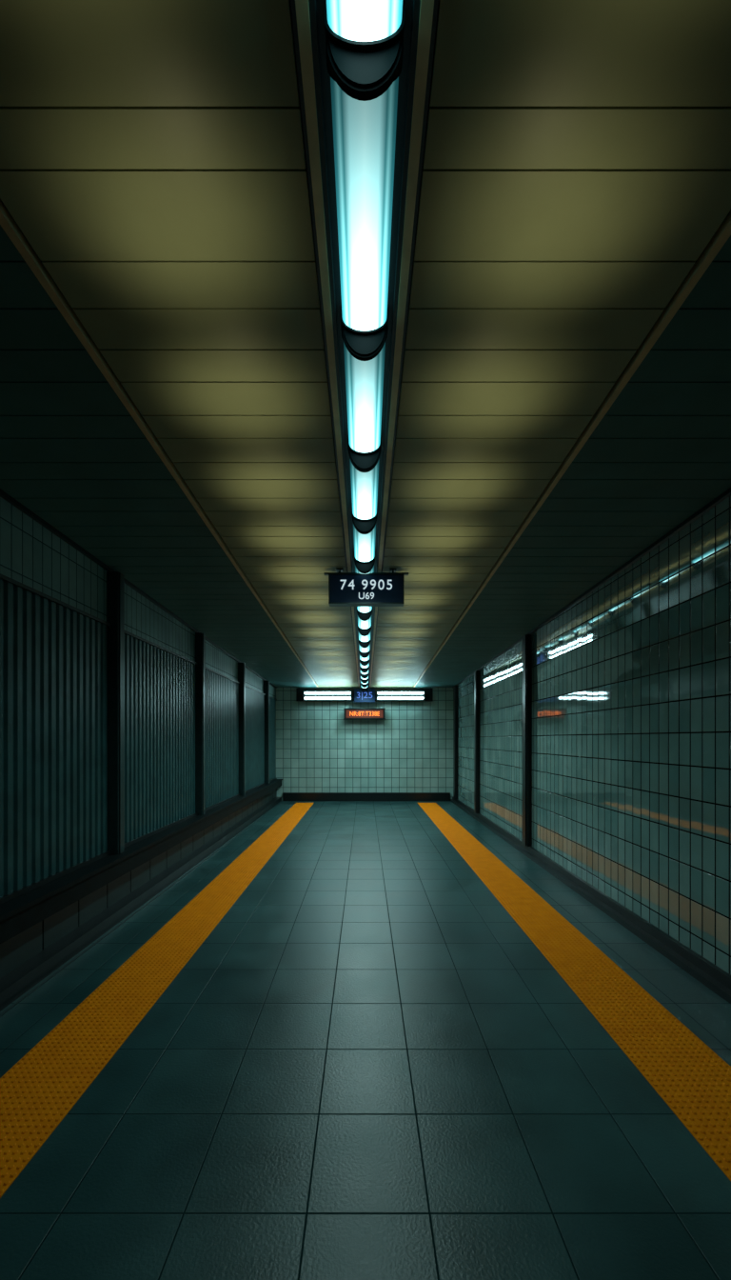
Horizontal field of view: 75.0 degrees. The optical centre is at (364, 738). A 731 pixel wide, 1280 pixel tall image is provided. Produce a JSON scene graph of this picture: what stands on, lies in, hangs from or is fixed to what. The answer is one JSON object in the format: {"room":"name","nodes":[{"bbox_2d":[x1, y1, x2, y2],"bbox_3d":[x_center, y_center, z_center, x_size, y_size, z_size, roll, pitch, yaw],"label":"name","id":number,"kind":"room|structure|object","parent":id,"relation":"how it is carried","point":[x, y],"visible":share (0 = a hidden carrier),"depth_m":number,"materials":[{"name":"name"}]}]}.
{"room":"metro station","nodes":[
{"label":"metro station","id":0,"kind":"room"},
{"bbox_2d":[0,496,276,777],"bbox_3d":[-2.450,-0.114,4.650,0.300,3.427,15.300,0,0,0],"label":"wall","id":1,"kind":"structure","parent":0,"point":[31,555],"depth_m":3.83,"materials":[{"name":"tile"}]},
{"bbox_2d":[0,573,110,904],"bbox_3d":[-2.277,0.000,3.200,0.044,2.050,2.060,0,0,0],"label":"cladding","id":2,"kind":"object","parent":1,"relation":"attached to","point":[53,652],"visible":1,"depth_m":3.45,"materials":[{"name":"metal"}]},
{"bbox_2d":[0,488,277,688],"bbox_3d":[-2.284,-1.504,4.650,0.029,0.404,15.300,0,0,0],"label":"trim","id":3,"kind":"structure","parent":1,"relation":"attached to","point":[3,494],"depth_m":3.94,"materials":[{"name":"black paint"}]},
{"bbox_2d":[0,788,281,1011],"bbox_3d":[-2.220,1.400,4.650,0.159,0.400,15.300,0,0,0],"label":"baseboard","id":4,"kind":"structure","parent":1,"relation":"attached to","point":[24,946],"depth_m":3.99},
{"bbox_2d":[0,779,282,943],"bbox_3d":[-2.204,1.114,4.650,0.189,0.172,15.300,0,0,0],"label":"ledge","id":5,"kind":"object","parent":1,"relation":"attached to","point":[18,914],"visible":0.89,"depth_m":3.83,"materials":[{"name":"concrete"}]},
{"bbox_2d":[106,571,124,854],"bbox_3d":[-2.243,-0.235,4.300,0.110,2.520,0.110,0,0,0],"label":"steel post","id":6,"kind":"object","parent":5,"relation":"on","point":[115,580],"visible":0.96,"depth_m":4.25,"materials":[{"name":"metal"}]},
{"bbox_2d":[195,632,205,815],"bbox_3d":[-2.243,-0.208,6.500,0.110,2.466,0.110,0,0,0],"label":"steel post","id":7,"kind":"object","parent":5,"relation":"on","point":[200,637],"visible":0.93,"depth_m":6.45,"materials":[{"name":"metal"}]},
{"bbox_2d":[238,662,245,795],"bbox_3d":[-2.243,-0.181,8.700,0.110,2.412,0.110,0,0,0],"label":"steel post","id":8,"kind":"object","parent":5,"relation":"on","point":[241,666],"visible":0.89,"depth_m":8.64,"materials":[{"name":"metal"}]},
{"bbox_2d":[263,680,269,783],"bbox_3d":[-2.243,-0.154,10.900,0.110,2.358,0.110,0,0,0],"label":"steel post","id":9,"kind":"object","parent":5,"relation":"on","point":[266,683],"visible":0.89,"depth_m":10.85,"materials":[{"name":"metal"}]},
{"bbox_2d":[0,800,282,1017],"bbox_3d":[-2.103,1.596,4.600,0.015,0.008,15.200,0,0,0],"label":"trim","id":10,"kind":"structure","parent":1,"relation":"attached to","point":[147,904],"depth_m":3.78,"materials":[{"name":"metal"}]},
{"bbox_2d":[124,630,198,847],"bbox_3d":[-2.277,0.000,5.400,0.044,2.050,2.060,0,0,0],"label":"cladding","id":11,"kind":"object","parent":1,"relation":"attached to","point":[160,682],"visible":0.86,"depth_m":5.18,"materials":[{"name":"metal"}]},
{"bbox_2d":[205,666,239,811],"bbox_3d":[-2.277,0.000,7.600,0.044,2.050,2.060,0,0,0],"label":"cladding","id":12,"kind":"object","parent":1,"relation":"attached to","point":[222,691],"visible":0.82,"depth_m":7.55,"materials":[{"name":"metal"}]},
{"bbox_2d":[245,684,265,793],"bbox_3d":[-2.277,0.000,9.800,0.044,2.050,2.060,0,0,0],"label":"cladding","id":13,"kind":"object","parent":1,"relation":"attached to","point":[254,698],"visible":0.8,"depth_m":9.84,"materials":[{"name":"metal"}]},
{"bbox_2d":[269,696,277,781],"bbox_3d":[-2.277,0.000,11.600,0.044,2.050,1.260,0,0,0],"label":"cladding","id":14,"kind":"object","parent":1,"relation":"attached to","point":[272,777],"visible":0.69,"depth_m":11.66,"materials":[{"name":"metal"}]},
{"bbox_2d":[276,686,453,800],"bbox_3d":[0.000,0.074,12.400,5.200,3.052,0.200,0,0,0],"label":"wall","id":15,"kind":"structure","parent":0,"point":[318,750],"depth_m":12.30,"materials":[{"name":"tile"}]},
{"bbox_2d":[343,708,385,719],"bbox_3d":[0.000,-0.640,12.182,1.060,0.280,0.175,0,0,0],"label":"display board","id":16,"kind":"object","parent":15,"relation":"attached to","point":[350,713],"visible":1,"depth_m":12.11,"materials":[{"name":"black paint"}]},
{"bbox_2d":[296,688,433,700],"bbox_3d":[0.000,-1.137,12.259,3.500,0.330,0.079,0,0,0],"label":"header beam","id":17,"kind":"structure","parent":15,"relation":"attached to","point":[299,691],"depth_m":12.22,"materials":[{"name":"black metal"}]},
{"bbox_2d":[303,690,352,700],"bbox_3d":[-0.940,-1.107,12.155,1.240,0.260,0.121,0,0,0],"label":"light","id":18,"kind":"object","parent":17,"relation":"attached to","point":[308,695],"visible":1,"depth_m":12.13,"materials":[{"name":"white plastic"}]},
{"bbox_2d":[354,688,375,702],"bbox_3d":[0.000,-1.107,12.136,0.540,0.340,0.088,0,0,0],"label":"number sign","id":19,"kind":"object","parent":17,"relation":"attached to","point":[360,696],"visible":1,"depth_m":12.10,"materials":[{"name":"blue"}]},
{"bbox_2d":[376,690,425,700],"bbox_3d":[0.920,-1.107,12.155,1.240,0.260,0.121,0,0,0],"label":"light","id":20,"kind":"object","parent":17,"relation":"attached to","point":[380,695],"visible":1,"depth_m":12.12,"materials":[{"name":"white plastic"}]},
{"bbox_2d":[282,792,450,800],"bbox_3d":[0.050,1.490,12.274,4.300,0.220,0.049,0,0,0],"label":"baseboard","id":21,"kind":"structure","parent":15,"relation":"attached to","point":[287,796],"depth_m":12.25,"materials":[{"name":"black paint"}]},
{"bbox_2d":[0,0,730,687],"bbox_3d":[0.000,-1.620,4.650,4.800,0.575,15.300,0,0,0],"label":"ceiling","id":22,"kind":"structure","parent":0,"point":[576,170],"depth_m":1.78,"materials":[{"name":"metal"}]},
{"bbox_2d":[0,200,319,687],"bbox_3d":[-1.135,-1.524,4.650,0.029,0.407,15.301,0,0,0],"label":"trim","id":23,"kind":"structure","parent":22,"relation":"attached to","point":[7,222],"depth_m":2.02,"materials":[{"name":"beige metal"}]},
{"bbox_2d":[290,0,439,687],"bbox_3d":[0.000,-1.542,4.590,0.320,0.450,15.180,0,0,0],"label":"trough","id":24,"kind":"object","parent":22,"relation":"attached to","point":[308,15],"depth_m":1.45,"materials":[{"name":"black metal"}]},
{"bbox_2d":[324,0,404,100],"bbox_3d":[0.000,-1.562,0.737,0.180,0.195,0.724,0,0,0],"label":"ceiling lamp","id":25,"kind":"object","parent":24,"relation":"in","point":[365,38],"depth_m":1.07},
{"bbox_2d":[325,40,403,360],"bbox_3d":[0.000,-1.544,1.467,0.180,0.195,0.724,0,0,0],"label":"ceiling lamp","id":26,"kind":"object","parent":24,"relation":"in","point":[364,131],"depth_m":1.39,"materials":[{"name":"white plastic"}]},
{"bbox_2d":[340,323,388,472],"bbox_3d":[0.000,-1.526,2.197,0.180,0.195,0.724,0,0,0],"label":"ceiling lamp","id":27,"kind":"object","parent":24,"relation":"in","point":[364,379],"depth_m":2.21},
{"bbox_2d":[347,446,381,534],"bbox_3d":[0.000,-1.508,2.927,0.180,0.195,0.724,0,0,0],"label":"ceiling lamp","id":28,"kind":"object","parent":24,"relation":"in","point":[364,485],"depth_m":3.00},
{"bbox_2d":[351,515,378,573],"bbox_3d":[0.000,-1.490,3.657,0.180,0.195,0.724,0,0,0],"label":"ceiling lamp","id":29,"kind":"object","parent":24,"relation":"in","point":[364,544],"depth_m":3.78,"materials":[{"name":"white plastic"}]},
{"bbox_2d":[355,565,374,574],"bbox_3d":[0.000,-1.473,4.387,0.180,0.195,0.724,0,0,0],"label":"ceiling lamp","id":30,"kind":"object","parent":24,"relation":"in","point":[356,570],"depth_m":4.24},
{"bbox_2d":[357,606,372,620],"bbox_3d":[0.000,-1.455,5.117,0.180,0.195,0.724,0,0,0],"label":"ceiling lamp","id":31,"kind":"object","parent":24,"relation":"in","point":[364,612],"depth_m":5.45,"materials":[{"name":"white plastic"}]},
{"bbox_2d":[358,616,371,636],"bbox_3d":[0.000,-1.437,5.847,0.180,0.195,0.724,0,0,0],"label":"ceiling lamp","id":32,"kind":"object","parent":24,"relation":"in","point":[364,627],"depth_m":6.11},
{"bbox_2d":[358,632,371,648],"bbox_3d":[0.000,-1.419,6.577,0.180,0.195,0.724,0,0,0],"label":"ceiling lamp","id":33,"kind":"object","parent":24,"relation":"in","point":[364,641],"depth_m":6.90,"materials":[{"name":"white plastic"}]},
{"bbox_2d":[359,643,370,658],"bbox_3d":[0.000,-1.401,7.307,0.180,0.195,0.724,0,0,0],"label":"ceiling lamp","id":34,"kind":"object","parent":24,"relation":"in","point":[364,652],"depth_m":7.63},
{"bbox_2d":[360,655,369,665],"bbox_3d":[0.000,-1.383,8.037,0.180,0.195,0.724,0,0,0],"label":"ceiling lamp","id":35,"kind":"object","parent":24,"relation":"in","point":[364,661],"depth_m":8.37,"materials":[{"name":"white plastic"}]},
{"bbox_2d":[360,662,369,672],"bbox_3d":[0.000,-1.365,8.767,0.180,0.195,0.724,0,0,0],"label":"ceiling lamp","id":36,"kind":"object","parent":24,"relation":"in","point":[364,669],"depth_m":9.10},
{"bbox_2d":[360,669,369,679],"bbox_3d":[0.000,-1.347,9.497,0.180,0.195,0.724,0,0,0],"label":"ceiling lamp","id":37,"kind":"object","parent":24,"relation":"in","point":[364,674],"depth_m":9.83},
{"bbox_2d":[360,676,368,683],"bbox_3d":[0.000,-1.329,10.227,0.180,0.195,0.724,0,0,0],"label":"ceiling lamp","id":38,"kind":"object","parent":24,"relation":"in","point":[363,680],"depth_m":10.56,"materials":[{"name":"white glass"}]},
{"bbox_2d":[360,680,368,687],"bbox_3d":[0.000,-1.312,10.957,0.180,0.195,0.724,0,0,0],"label":"ceiling lamp","id":39,"kind":"object","parent":24,"relation":"in","point":[363,685],"depth_m":11.29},
{"bbox_2d":[360,684,368,691],"bbox_3d":[0.000,-1.294,11.687,0.180,0.195,0.724,0,0,0],"label":"ceiling lamp","id":40,"kind":"object","parent":24,"relation":"in","point":[363,689],"depth_m":12.02,"materials":[{"name":"white glass"}]},
{"bbox_2d":[323,568,408,606],"bbox_3d":[0.016,-1.369,4.300,0.760,0.319,0.096,0,0,0],"label":"platform sign","id":41,"kind":"object","parent":22,"relation":"hanging from","point":[345,589],"visible":1,"depth_m":4.26,"materials":[{"name":"metal"}]},
{"bbox_2d":[413,211,730,687],"bbox_3d":[1.175,-1.524,4.650,0.029,0.407,15.302,0,0,1],"label":"trim","id":42,"kind":"structure","parent":22,"relation":"attached to","point":[724,232],"depth_m":2.06,"materials":[{"name":"beige metal"}]},
{"bbox_2d":[0,800,730,1279],"bbox_3d":[0.000,1.700,4.650,5.200,0.200,15.700,0,0,0],"label":"floor","id":43,"kind":"structure","parent":0,"point":[368,1068],"depth_m":2.10,"materials":[{"name":"stone"}]},
{"bbox_2d":[0,802,313,1198],"bbox_3d":[-1.492,1.596,4.470,0.445,0.008,14.940,0,0,0],"label":"paving strip","id":44,"kind":"object","parent":43,"relation":"on","point":[40,1090],"visible":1,"depth_m":2.67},
{"bbox_2d":[418,802,730,1180],"bbox_3d":[1.555,1.596,4.470,0.460,0.008,14.940,0,0,0],"label":"paving strip","id":45,"kind":"object","parent":43,"relation":"on","point":[691,1078],"visible":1,"depth_m":2.78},
{"bbox_2d":[453,495,730,975],"bbox_3d":[2.450,-0.114,4.650,0.300,3.427,15.300,0,0,0],"label":"wall","id":46,"kind":"structure","parent":0,"point":[631,682],"depth_m":4.06,"materials":[{"name":"tile"}]},
{"bbox_2d":[454,685,458,799],"bbox_3d":[2.257,0.081,11.750,0.084,2.788,0.180,0,0,0],"label":"steel post","id":47,"kind":"object","parent":46,"relation":"attached to","point":[455,687],"visible":1,"depth_m":11.68,"materials":[{"name":"black metal"}]},
{"bbox_2d":[474,670,479,813],"bbox_3d":[2.257,0.054,9.550,0.084,2.842,0.180,0,0,0],"label":"steel post","id":48,"kind":"object","parent":46,"relation":"attached to","point":[476,672],"visible":1,"depth_m":9.48,"materials":[{"name":"black metal"}]},
{"bbox_2d":[522,634,531,846],"bbox_3d":[2.257,0.018,6.620,0.084,2.914,0.180,0,0,0],"label":"steel post","id":49,"kind":"object","parent":46,"relation":"attached to","point":[527,639],"visible":1,"depth_m":6.55,"materials":[{"name":"black metal"}]},
{"bbox_2d":[450,796,730,1003],"bbox_3d":[2.255,1.540,4.650,0.089,0.120,15.300,0,0,0],"label":"baseboard","id":50,"kind":"structure","parent":46,"relation":"attached to","point":[712,976],"depth_m":3.99,"materials":[{"name":"black paint"}]},
{"bbox_2d":[452,487,730,688],"bbox_3d":[2.284,-1.504,4.650,0.029,0.404,15.300,0,0,0],"label":"trim","id":51,"kind":"structure","parent":46,"relation":"attached to","point":[727,493],"depth_m":4.02,"materials":[{"name":"black paint"}]}
]}

